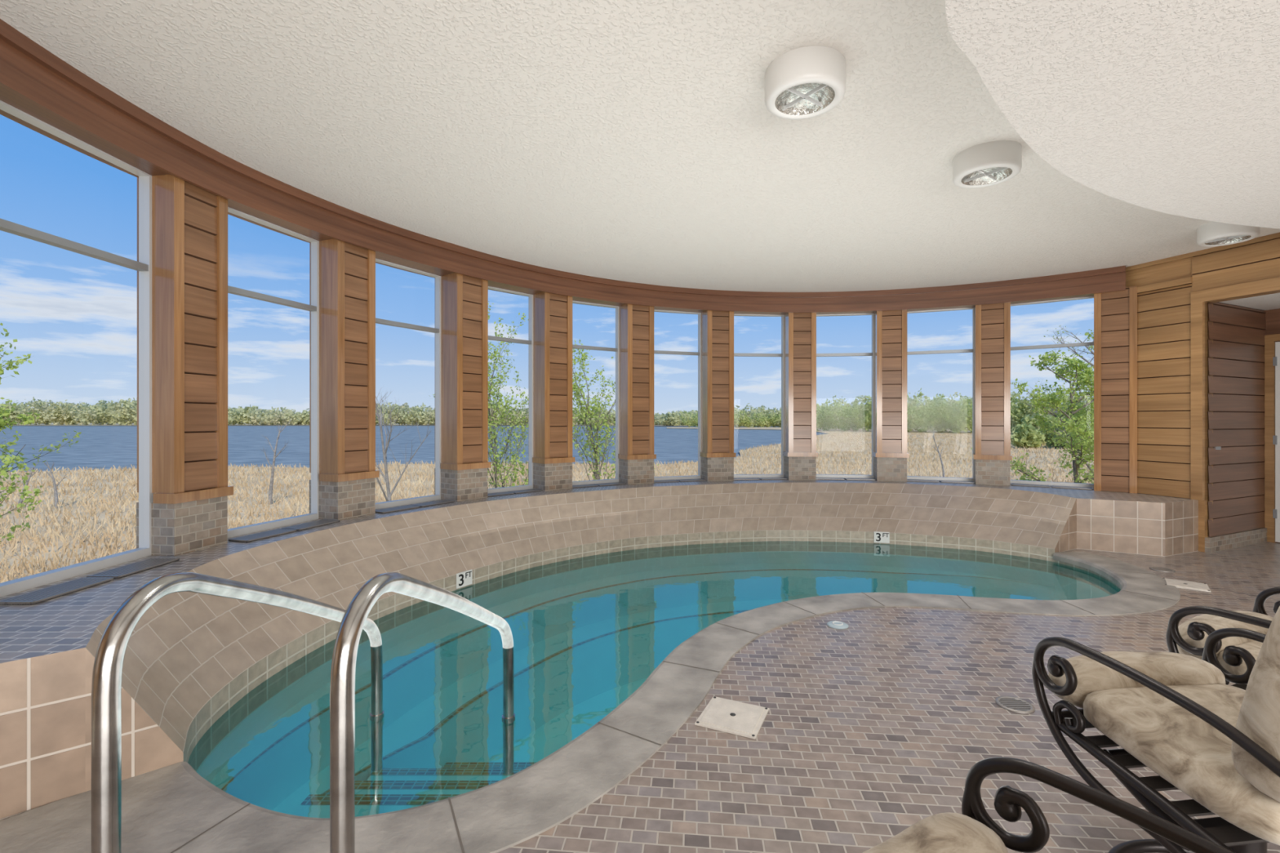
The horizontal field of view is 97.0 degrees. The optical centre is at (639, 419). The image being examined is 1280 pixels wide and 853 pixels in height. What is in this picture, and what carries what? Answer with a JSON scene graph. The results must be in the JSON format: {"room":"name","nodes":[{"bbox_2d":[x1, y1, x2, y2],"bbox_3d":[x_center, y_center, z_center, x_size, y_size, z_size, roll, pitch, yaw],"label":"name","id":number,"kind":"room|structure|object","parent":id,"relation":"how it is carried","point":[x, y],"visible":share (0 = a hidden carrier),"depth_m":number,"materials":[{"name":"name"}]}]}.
{"room":"indoor swimming pool","nodes":[
{"label":"indoor swimming pool","id":0,"kind":"room"},
{"bbox_2d":[0,18,1125,316],"bbox_3d":[0.351,-1.480,5.067,9.470,0.260,3.912,0,0,-34],"label":"header beam","id":1,"kind":"structure","parent":0,"point":[34,81],"depth_m":4.29,"materials":[{"name":"brown wood"}]},
{"bbox_2d":[0,0,1279,292],"bbox_3d":[2.750,-1.700,2.200,11.700,0.200,10.600,0,0,0],"label":"ceiling","id":2,"kind":"structure","parent":0,"point":[638,141],"depth_m":3.14,"materials":[{"name":"white paint"}]},
{"bbox_2d":[764,45,845,119],"bbox_3d":[0.755,-1.531,2.600,0.356,0.138,0.356,0,0,0],"label":"ceiling light","id":3,"kind":"object","parent":2,"relation":"attached to","point":[820,69],"depth_m":2.51,"materials":[{"name":"white plastic"}]},
{"bbox_2d":[952,140,1022,188],"bbox_3d":[2.090,-1.531,3.420,0.356,0.138,0.356,0,0,0],"label":"ceiling light","id":4,"kind":"object","parent":2,"relation":"attached to","point":[990,163],"depth_m":3.32,"materials":[{"name":"white plastic"}]},
{"bbox_2d":[945,0,1279,228],"bbox_3d":[4.170,-1.425,0.385,7.749,0.349,6.870,0,0,0],"label":"ceiling soffit","id":5,"kind":"structure","parent":2,"relation":"attached to","point":[1172,107],"depth_m":2.16,"materials":[{"name":"white paint"}]},
{"bbox_2d":[1196,221,1259,246],"bbox_3d":[4.800,-1.531,4.630,0.356,0.138,0.356,0,0,0],"label":"ceiling light","id":6,"kind":"object","parent":2,"relation":"attached to","point":[1214,233],"depth_m":4.58,"materials":[{"name":"white plastic"}]},
{"bbox_2d":[0,542,1279,852],"bbox_3d":[2.750,1.250,2.190,11.700,0.001,10.580,0,0,0],"label":"floor","id":7,"kind":"structure","parent":0,"point":[873,728],"depth_m":2.20,"materials":[{"name":"tile"}]},
{"bbox_2d":[91,572,383,852],"bbox_3d":[-1.150,0.961,1.849,0.100,1.178,1.400,0,0,-2],"label":"pool handrail","id":8,"kind":"object","parent":7,"relation":"on","point":[107,673],"visible":0.88,"depth_m":1.21,"materials":[{"name":"silver metal"}]},
{"bbox_2d":[329,572,515,852],"bbox_3d":[-0.605,0.961,1.839,0.100,1.178,1.380,0,0,2],"label":"pool handrail","id":9,"kind":"object","parent":7,"relation":"on","point":[342,690],"visible":1,"depth_m":1.21,"materials":[{"name":"silver metal"}]},
{"bbox_2d":[0,479,1198,820],"bbox_3d":[0.411,1.005,4.944,9.683,0.490,4.158,0,0,-30],"label":"wall","id":10,"kind":"structure","parent":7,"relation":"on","point":[186,647],"depth_m":3.87,"materials":[{"name":"tile"}]},
{"bbox_2d":[0,100,153,597],"bbox_3d":[-2.770,-0.330,2.692,0.063,2.180,1.014,0,0,0],"label":"window","id":11,"kind":"structure","parent":10,"relation":"on","point":[144,266],"depth_m":3.16,"materials":[{"name":"silver metal"}]},
{"bbox_2d":[0,557,179,604],"bbox_3d":[-2.566,0.752,2.692,0.153,0.013,0.740,0,0,0],"label":"air vent grille","id":12,"kind":"object","parent":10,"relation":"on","point":[42,595],"visible":1,"depth_m":2.60,"materials":[{"name":"grey metal"}]},
{"bbox_2d":[136,173,233,556],"bbox_3d":[-2.678,-0.315,3.341,0.270,2.150,0.380,0,0,8],"label":"pillar","id":13,"kind":"structure","parent":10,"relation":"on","point":[190,489],"depth_m":3.25,"materials":[{"name":"wood"}]},
{"bbox_2d":[227,206,319,537],"bbox_3d":[-2.601,-0.330,3.935,0.060,2.180,0.895,0,0,15],"label":"window","id":14,"kind":"structure","parent":10,"relation":"on","point":[313,308],"depth_m":4.33,"materials":[{"name":"silver metal"}]},
{"bbox_2d":[228,519,339,542],"bbox_3d":[-2.404,0.752,3.881,0.151,0.013,0.740,0,0,15],"label":"air vent grille","id":15,"kind":"object","parent":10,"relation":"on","point":[268,534],"visible":1,"depth_m":3.81,"materials":[{"name":"grey metal"}]},
{"bbox_2d":[309,238,379,520],"bbox_3d":[-2.335,-0.315,4.472,0.333,2.150,0.380,0,0,23],"label":"pillar","id":16,"kind":"structure","parent":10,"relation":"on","point":[348,473],"depth_m":4.35,"materials":[{"name":"wood"}]},
{"bbox_2d":[375,257,440,509],"bbox_3d":[-2.139,-0.330,5.043,0.060,2.180,0.904,0,0,30],"label":"window","id":17,"kind":"structure","parent":10,"relation":"on","point":[437,330],"depth_m":5.39,"materials":[{"name":"silver metal"}]},
{"bbox_2d":[375,499,454,513],"bbox_3d":[-1.962,0.752,4.941,0.151,0.013,0.740,0,0,30],"label":"air vent grille","id":18,"kind":"object","parent":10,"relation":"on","point":[442,501],"visible":0.88,"depth_m":4.89,"materials":[{"name":"grey metal"}]},
{"bbox_2d":[434,272,490,502],"bbox_3d":[-1.722,-0.315,5.482,0.390,2.150,0.380,0,0,37],"label":"pillar","id":19,"kind":"structure","parent":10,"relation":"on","point":[464,464],"depth_m":5.36,"materials":[{"name":"wood"}]},
{"bbox_2d":[487,286,533,493],"bbox_3d":[-1.451,-0.330,5.961,0.060,2.180,0.786,0,0,44],"label":"window","id":20,"kind":"structure","parent":10,"relation":"on","point":[530,342],"depth_m":6.20,"materials":[{"name":"silver metal"}]},
{"bbox_2d":[487,488,542,497],"bbox_3d":[-1.332,0.752,5.847,0.151,0.013,0.740,0,0,44],"label":"air vent grille","id":21,"kind":"object","parent":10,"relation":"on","point":[490,495],"visible":0.77,"depth_m":5.83,"materials":[{"name":"grey metal"}]},
{"bbox_2d":[528,291,574,491],"bbox_3d":[-0.985,-0.315,6.251,0.380,2.150,0.390,0,0,-40],"label":"pillar","id":22,"kind":"structure","parent":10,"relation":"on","point":[553,459],"depth_m":6.12,"materials":[{"name":"wood"}]},
{"bbox_2d":[572,300,619,485],"bbox_3d":[-0.598,-0.330,6.664,0.819,2.180,0.060,0,0,-33],"label":"window","id":23,"kind":"structure","parent":10,"relation":"on","point":[616,349],"depth_m":6.84,"materials":[{"name":"silver metal"}]},
{"bbox_2d":[572,482,626,488],"bbox_3d":[-0.509,0.752,6.526,0.740,0.013,0.151,0,0,-33],"label":"air vent grille","id":24,"kind":"object","parent":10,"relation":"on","point":[611,483],"visible":0.81,"depth_m":6.51,"materials":[{"name":"grey metal"}]},
{"bbox_2d":[617,303,656,484],"bbox_3d":[-0.062,-0.315,6.846,0.380,2.150,0.390,0,0,-26],"label":"pillar","id":25,"kind":"structure","parent":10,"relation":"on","point":[636,457],"depth_m":6.71,"materials":[{"name":"wood"}]},
{"bbox_2d":[653,309,701,480],"bbox_3d":[0.407,-0.330,7.155,0.811,2.180,0.060,0,0,-19],"label":"window","id":26,"kind":"structure","parent":10,"relation":"on","point":[660,352],"depth_m":7.25,"materials":[{"name":"silver metal"}]},
{"bbox_2d":[653,478,706,483],"bbox_3d":[0.462,0.752,7.000,0.740,0.013,0.151,0,0,-19],"label":"air vent grille","id":27,"kind":"object","parent":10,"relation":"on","point":[700,479],"visible":0.84,"depth_m":6.99,"materials":[{"name":"grey metal"}]},
{"bbox_2d":[700,310,736,481],"bbox_3d":[0.967,-0.315,7.205,0.380,2.150,0.390,0,0,-12],"label":"pillar","id":28,"kind":"structure","parent":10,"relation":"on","point":[717,454],"depth_m":7.06,"materials":[{"name":"wood"}]},
{"bbox_2d":[733,314,784,478],"bbox_3d":[1.495,-0.330,7.396,0.811,2.180,0.060,0,0,-6],"label":"window","id":29,"kind":"structure","parent":10,"relation":"on","point":[782,354],"depth_m":7.40,"materials":[{"name":"silver metal"}]},
{"bbox_2d":[733,477,787,479],"bbox_3d":[1.512,0.752,7.232,0.740,0.013,0.151,0,0,-6],"label":"air vent grille","id":30,"kind":"object","parent":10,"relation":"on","point":[740,478],"visible":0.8,"depth_m":7.19,"materials":[{"name":"grey metal"}]},
{"bbox_2d":[782,312,817,479],"bbox_3d":[2.050,-0.315,7.314,0.384,2.150,0.396,0,0,0],"label":"pillar","id":31,"kind":"structure","parent":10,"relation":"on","point":[800,454],"depth_m":7.16,"materials":[{"name":"wood"}]},
{"bbox_2d":[816,313,874,478],"bbox_3d":[2.622,-0.330,7.375,0.836,2.180,0.060,0,0,8],"label":"window","id":32,"kind":"structure","parent":10,"relation":"on","point":[846,476],"depth_m":7.32,"materials":[{"name":"silver metal"}]},
{"bbox_2d":[816,477,875,480],"bbox_3d":[2.599,0.752,7.212,0.740,0.013,0.151,0,0,8],"label":"air vent grille","id":33,"kind":"object","parent":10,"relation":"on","point":[817,478],"visible":0.84,"depth_m":7.19,"materials":[{"name":"grey metal"}]},
{"bbox_2d":[872,309,909,481],"bbox_3d":[3.154,-0.315,7.161,0.380,2.150,0.390,0,0,15],"label":"pillar","id":34,"kind":"structure","parent":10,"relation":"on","point":[890,454],"depth_m":7.01,"materials":[{"name":"wood"}]},
{"bbox_2d":[906,307,974,482],"bbox_3d":[3.723,-0.330,7.084,0.836,2.180,0.060,0,0,22],"label":"window","id":35,"kind":"structure","parent":10,"relation":"on","point":[918,477],"depth_m":6.96,"materials":[{"name":"silver metal"}]},
{"bbox_2d":[906,479,975,484],"bbox_3d":[3.662,0.752,6.931,0.740,0.013,0.151,0,0,22],"label":"air vent grille","id":36,"kind":"object","parent":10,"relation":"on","point":[908,480],"visible":0.88,"depth_m":6.90,"materials":[{"name":"grey metal"}]},
{"bbox_2d":[973,302,1012,485],"bbox_3d":[4.189,-0.315,6.749,0.380,2.150,0.390,0,0,29],"label":"pillar","id":37,"kind":"structure","parent":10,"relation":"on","point":[992,456],"depth_m":6.61,"materials":[{"name":"wood"}]},
{"bbox_2d":[1010,296,1093,488],"bbox_3d":[4.733,-0.330,6.532,0.861,2.180,0.060,0,0,36],"label":"window","id":38,"kind":"structure","parent":10,"relation":"on","point":[1086,344],"depth_m":6.50,"materials":[{"name":"silver metal"}]},
{"bbox_2d":[1011,483,1093,489],"bbox_3d":[4.637,0.752,6.398,0.740,0.013,0.151,0,0,36],"label":"air vent grille","id":39,"kind":"object","parent":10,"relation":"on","point":[1012,484],"visible":1,"depth_m":6.37,"materials":[{"name":"grey metal"}]},
{"bbox_2d":[1093,285,1137,493],"bbox_3d":[5.121,-0.315,6.095,0.348,2.150,0.366,0,0,43],"label":"pillar","id":40,"kind":"structure","parent":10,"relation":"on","point":[1115,313],"depth_m":5.97,"materials":[{"name":"brown wood"}]},
{"bbox_2d":[183,530,1120,818],"bbox_3d":[0.704,1.780,4.387,6.433,1.140,3.229,0,0,-29],"label":"swimming pool","id":41,"kind":"object","parent":7,"relation":"in","point":[589,624],"visible":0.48,"depth_m":4.48,"materials":[{"name":"liquid"}]},
{"bbox_2d":[456,569,471,588],"bbox_3d":[-1.391,1.260,4.486,0.009,0.116,0.156,0,0,32],"label":"depth marker","id":42,"kind":"object","parent":41,"relation":"attached to","point":[464,579],"visible":1,"depth_m":4.48,"materials":[{"name":"white tile"}]},
{"bbox_2d":[0,551,1180,852],"bbox_3d":[1.216,1.275,3.272,7.188,0.071,1.322,0,0,-29],"label":"pool coping","id":43,"kind":"object","parent":41,"relation":"on","point":[172,808],"visible":0.87,"depth_m":1.89,"materials":[{"name":"concrete"}]},
{"bbox_2d":[873,531,889,542],"bbox_3d":[2.592,1.260,6.076,0.156,0.116,0.009,0,0,15],"label":"depth marker","id":44,"kind":"object","parent":41,"relation":"attached to","point":[878,536],"visible":1,"depth_m":6.08,"materials":[{"name":"white tile"}]},
{"bbox_2d":[694,696,768,739],"bbox_3d":[0.390,1.243,2.380,0.250,0.012,0.250,0,0,25],"label":"lid","id":45,"kind":"object","parent":7,"relation":"on","point":[728,716],"visible":1,"depth_m":2.36,"materials":[{"name":"plastic"}]},
{"bbox_2d":[826,621,848,629],"bbox_3d":[1.200,1.242,3.440,0.124,0.015,0.124,0,0,0],"label":"drain cover","id":46,"kind":"object","parent":7,"relation":"on","point":[834,624],"visible":1,"depth_m":3.42,"materials":[{"name":"white plastic"}]},
{"bbox_2d":[995,696,1035,713],"bbox_3d":[1.640,1.246,2.480,0.144,0.007,0.144,0,0,0],"label":"floor drain","id":47,"kind":"object","parent":7,"relation":"on","point":[1018,705],"visible":1,"depth_m":2.48,"materials":[{"name":"grey"}]},
{"bbox_2d":[862,756,1233,852],"bbox_3d":[0.621,0.729,0.590,0.615,1.032,0.886,0,0,-37],"label":"armchair","id":48,"kind":"object","parent":7,"relation":"on","point":[973,831],"visible":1,"depth_m":0.96,"materials":[{"name":"wrought iron bronze"},{"name":"fabric"}]},
{"bbox_2d":[862,812,1008,852],"bbox_3d":[0.590,0.558,0.636,0.534,0.638,0.769,0,0,-37],"label":"cushion","id":49,"kind":"object","parent":48,"relation":"on","point":[941,833],"depth_m":0.95,"materials":[{"name":"beige fabric"}]},
{"bbox_2d":[1031,606,1279,852],"bbox_3d":[1.482,0.729,1.304,0.615,1.032,0.886,0,0,-7],"label":"armchair","id":50,"kind":"object","parent":7,"relation":"on","point":[1175,716],"visible":0.94,"depth_m":1.39,"materials":[{"name":"beige fabric"}]},
{"bbox_2d":[1149,566,1175,572],"bbox_3d":[4.350,1.246,4.720,0.160,0.007,0.160,0,0,0],"label":"floor drain","id":51,"kind":"object","parent":7,"relation":"on","point":[1155,568],"visible":1,"depth_m":4.72,"materials":[{"name":"grey metal"}]},
{"bbox_2d":[1163,577,1210,591],"bbox_3d":[4.120,1.243,4.280,0.250,0.012,0.250,0,0,40],"label":"lid","id":52,"kind":"object","parent":7,"relation":"on","point":[1178,584],"visible":1,"depth_m":4.25,"materials":[{"name":"plastic"}]},
{"bbox_2d":[1165,586,1279,690],"bbox_3d":[2.201,0.729,1.664,0.615,1.032,0.886,0,0,-22],"label":"armchair","id":53,"kind":"object","parent":7,"relation":"on","point":[1188,638],"visible":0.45,"depth_m":1.87,"materials":[{"name":"brown metal"}]},
{"bbox_2d":[1176,610,1273,684],"bbox_3d":[2.177,0.558,1.714,0.534,0.638,0.769,0,0,-22],"label":"cushion","id":54,"kind":"object","parent":53,"relation":"on","point":[1253,646],"depth_m":1.89,"materials":[{"name":"beige fabric"}]},
{"bbox_2d":[1125,237,1279,552],"bbox_3d":[6.619,-0.175,1.552,0.144,2.850,9.570,0,0,-18],"label":"wall","id":55,"kind":"structure","parent":0,"point":[1164,314],"depth_m":5.57,"materials":[{"name":"brown wood"}]},
{"bbox_2d":[1125,232,1279,293],"bbox_3d":[6.562,-1.455,1.507,0.035,0.290,9.420,0,0,-18],"label":"trim","id":56,"kind":"structure","parent":55,"relation":"attached to","point":[1184,281],"depth_m":5.49,"materials":[{"name":"brown wood"}]},
{"bbox_2d":[1202,276,1279,302],"bbox_3d":[5.635,-1.165,4.534,0.155,0.110,1.730,0,0,-18],"label":"trim","id":57,"kind":"structure","parent":55,"relation":"attached to","point":[1270,286],"depth_m":5.07,"materials":[{"name":"brown wood"}]},
{"bbox_2d":[1207,302,1266,537],"bbox_3d":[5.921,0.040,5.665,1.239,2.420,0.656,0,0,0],"label":"door","id":58,"kind":"structure","parent":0,"point":[1237,333],"depth_m":5.57,"materials":[{"name":"brown wood"}]},
{"bbox_2d":[1191,290,1213,500],"bbox_3d":[5.352,-0.230,5.399,0.155,1.980,0.090,0,0,-18],"label":"trim","id":59,"kind":"structure","parent":58,"relation":"attached to","point":[1198,429],"depth_m":5.36,"materials":[{"name":"brown wood"}]},
{"bbox_2d":[1204,527,1266,553],"bbox_3d":[5.895,1.179,5.585,1.238,0.139,0.035,0,0,-25],"label":"baseboard","id":60,"kind":"structure","parent":58,"relation":"attached to","point":[1228,541],"depth_m":5.53,"materials":[{"name":"tile"}]},
{"bbox_2d":[1220,293,1279,310],"bbox_3d":[6.154,-1.160,4.806,1.319,0.060,1.914,0,0,-15],"label":"ceiling","id":61,"kind":"structure","parent":0,"point":[1271,301],"depth_m":5.45,"materials":[{"name":"white paint"}]},
{"bbox_2d":[1263,308,1279,542],"bbox_3d":[6.793,0.060,4.973,0.100,2.380,1.900,0,0,-18],"label":"wall alcove","id":62,"kind":"structure","parent":0,"point":[1272,317],"depth_m":5.79,"materials":[{"name":"brown wood"}]},
{"bbox_2d":[1264,333,1279,542],"bbox_3d":[6.608,0.190,5.328,0.030,2.120,1.070,0,0,-18],"label":"trim","id":63,"kind":"structure","parent":62,"relation":"attached to","point":[1269,340],"depth_m":5.79,"materials":[{"name":"brown wood"}]},
{"bbox_2d":[1272,342,1279,542],"bbox_3d":[6.583,0.225,5.325,0.080,2.030,0.930,0,0,-18],"label":"door","id":64,"kind":"structure","parent":62,"relation":"in","point":[1276,360],"depth_m":5.75,"materials":[{"name":"white paint"}]},
{"label":"outside","id":65,"kind":"structure","parent":0,"visible":0},
{"bbox_2d":[8,421,776,426],"bbox_3d":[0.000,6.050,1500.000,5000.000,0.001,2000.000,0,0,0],"label":"ground","id":66,"kind":"structure","parent":65,"point":[91,424],"depth_m":681.05,"materials":[{"name":"plant"}]},
{"bbox_2d":[0,396,1066,426],"bbox_3d":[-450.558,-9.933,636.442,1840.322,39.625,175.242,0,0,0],"label":"treeline","id":67,"kind":"object","parent":66,"relation":"on","point":[109,413],"visible":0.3,"depth_m":659.78,"materials":[{"name":"green plant"}]},
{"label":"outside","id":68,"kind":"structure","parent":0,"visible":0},
{"bbox_2d":[0,425,956,471],"bbox_3d":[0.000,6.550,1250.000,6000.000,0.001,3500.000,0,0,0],"label":"lake","id":69,"kind":"structure","parent":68,"point":[97,446],"depth_m":145.89,"materials":[{"name":"liquid"}]},
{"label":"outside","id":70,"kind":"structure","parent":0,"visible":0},
{"bbox_2d":[0,426,1093,582],"bbox_3d":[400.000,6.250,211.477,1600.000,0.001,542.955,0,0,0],"label":"ground","id":71,"kind":"structure","parent":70,"point":[102,516],"depth_m":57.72,"materials":[{"name":"beige plant"}]},
{"bbox_2d":[17,462,39,503],"bbox_3d":[-43.271,4.572,40.139,1.275,3.417,0.819,0,0,-44],"label":"bare tree","id":72,"kind":"object","parent":71,"relation":"on","point":[20,500],"visible":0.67,"depth_m":40.08,"materials":[{"name":"grey plant"}]},
{"bbox_2d":[0,322,81,543],"bbox_3d":[-11.847,1.729,9.017,3.970,9.064,5.101,0,0,-38],"label":"leafy tree","id":73,"kind":"object","parent":71,"relation":"on","point":[3,472],"visible":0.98,"depth_m":10.15,"materials":[{"name":"green plant"}]},
{"bbox_2d":[42,461,71,508],"bbox_3d":[-41.329,4.522,40.085,1.458,3.487,0.769,0,0,-20],"label":"bare tree","id":74,"kind":"object","parent":71,"relation":"on","point":[55,494],"visible":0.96,"depth_m":40.05,"materials":[{"name":"grey plant"}]},
{"bbox_2d":[260,418,290,504],"bbox_3d":[-26.713,3.013,41.696,2.368,6.506,1.057,0,0,0],"label":"bare tree","id":75,"kind":"object","parent":71,"relation":"on","point":[270,491],"visible":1,"depth_m":41.68,"materials":[{"name":"grey plant"}]},
{"bbox_2d":[375,386,431,501],"bbox_3d":[-7.904,1.845,17.552,2.794,8.826,3.002,0,0,3],"label":"bare tree","id":76,"kind":"object","parent":71,"relation":"on","point":[388,498],"visible":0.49,"depth_m":17.89,"materials":[{"name":"grey plant"}]},
{"bbox_2d":[432,301,528,488],"bbox_3d":[-3.520,1.425,13.730,2.552,9.650,2.615,0,0,0],"label":"sapling","id":77,"kind":"object","parent":71,"relation":"on","point":[495,455],"visible":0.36,"depth_m":13.80,"materials":[{"name":"green plant"}]},
{"bbox_2d":[487,332,528,488],"bbox_3d":[-3.547,1.956,14.578,1.884,8.591,2.304,0,0,-13],"label":"sapling","id":78,"kind":"object","parent":71,"relation":"on","point":[505,451],"visible":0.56,"depth_m":14.34,"materials":[{"name":"green plant"}]},
{"bbox_2d":[572,365,615,479],"bbox_3d":[-1.157,2.404,14.396,2.217,7.698,1.749,0,0,0],"label":"sapling","id":79,"kind":"object","parent":71,"relation":"on","point":[604,377],"visible":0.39,"depth_m":14.47,"materials":[{"name":"green plant"}]},
{"bbox_2d":[572,339,658,479],"bbox_3d":[-0.795,2.103,13.832,2.534,8.298,1.992,0,0,0],"label":"sapling","id":80,"kind":"object","parent":71,"relation":"on","point":[596,451],"visible":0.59,"depth_m":13.66,"materials":[{"name":"green plant"}]},
{"bbox_2d":[680,387,1093,448],"bbox_3d":[123.204,-4.571,311.171,178.996,24.555,388.598,0,0,0],"label":"shoreline trees","id":81,"kind":"object","parent":71,"relation":"on","point":[1024,433],"visible":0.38,"depth_m":280.87,"materials":[{"name":"green plant"}]},
{"bbox_2d":[930,431,945,476],"bbox_3d":[31.924,3.618,60.761,1.216,5.284,1.527,0,0,17],"label":"bare tree","id":82,"kind":"object","parent":71,"relation":"on","point":[940,455],"visible":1,"depth_m":60.40,"materials":[{"name":"grey plant"}]},
{"bbox_2d":[971,350,1093,484],"bbox_3d":[14.971,1.896,19.258,5.517,8.734,5.112,0,0,0],"label":"leafy tree","id":83,"kind":"object","parent":71,"relation":"on","point":[1082,433],"visible":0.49,"depth_m":19.72,"materials":[{"name":"green plant"}]},
{"bbox_2d":[1016,325,1093,473],"bbox_3d":[21.210,-0.432,25.872,6.743,13.370,5.642,0,0,37],"label":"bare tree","id":84,"kind":"object","parent":71,"relation":"on","point":[1056,337],"visible":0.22,"depth_m":26.89,"materials":[{"name":"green plant"}]},
{"bbox_2d":[1048,328,1093,481],"bbox_3d":[19.323,1.262,22.302,5.110,9.983,5.062,0,0,0],"label":"leafy tree","id":85,"kind":"object","parent":71,"relation":"on","point":[1086,333],"visible":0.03,"depth_m":23.32,"materials":[{"name":"green plant"}]}
]}

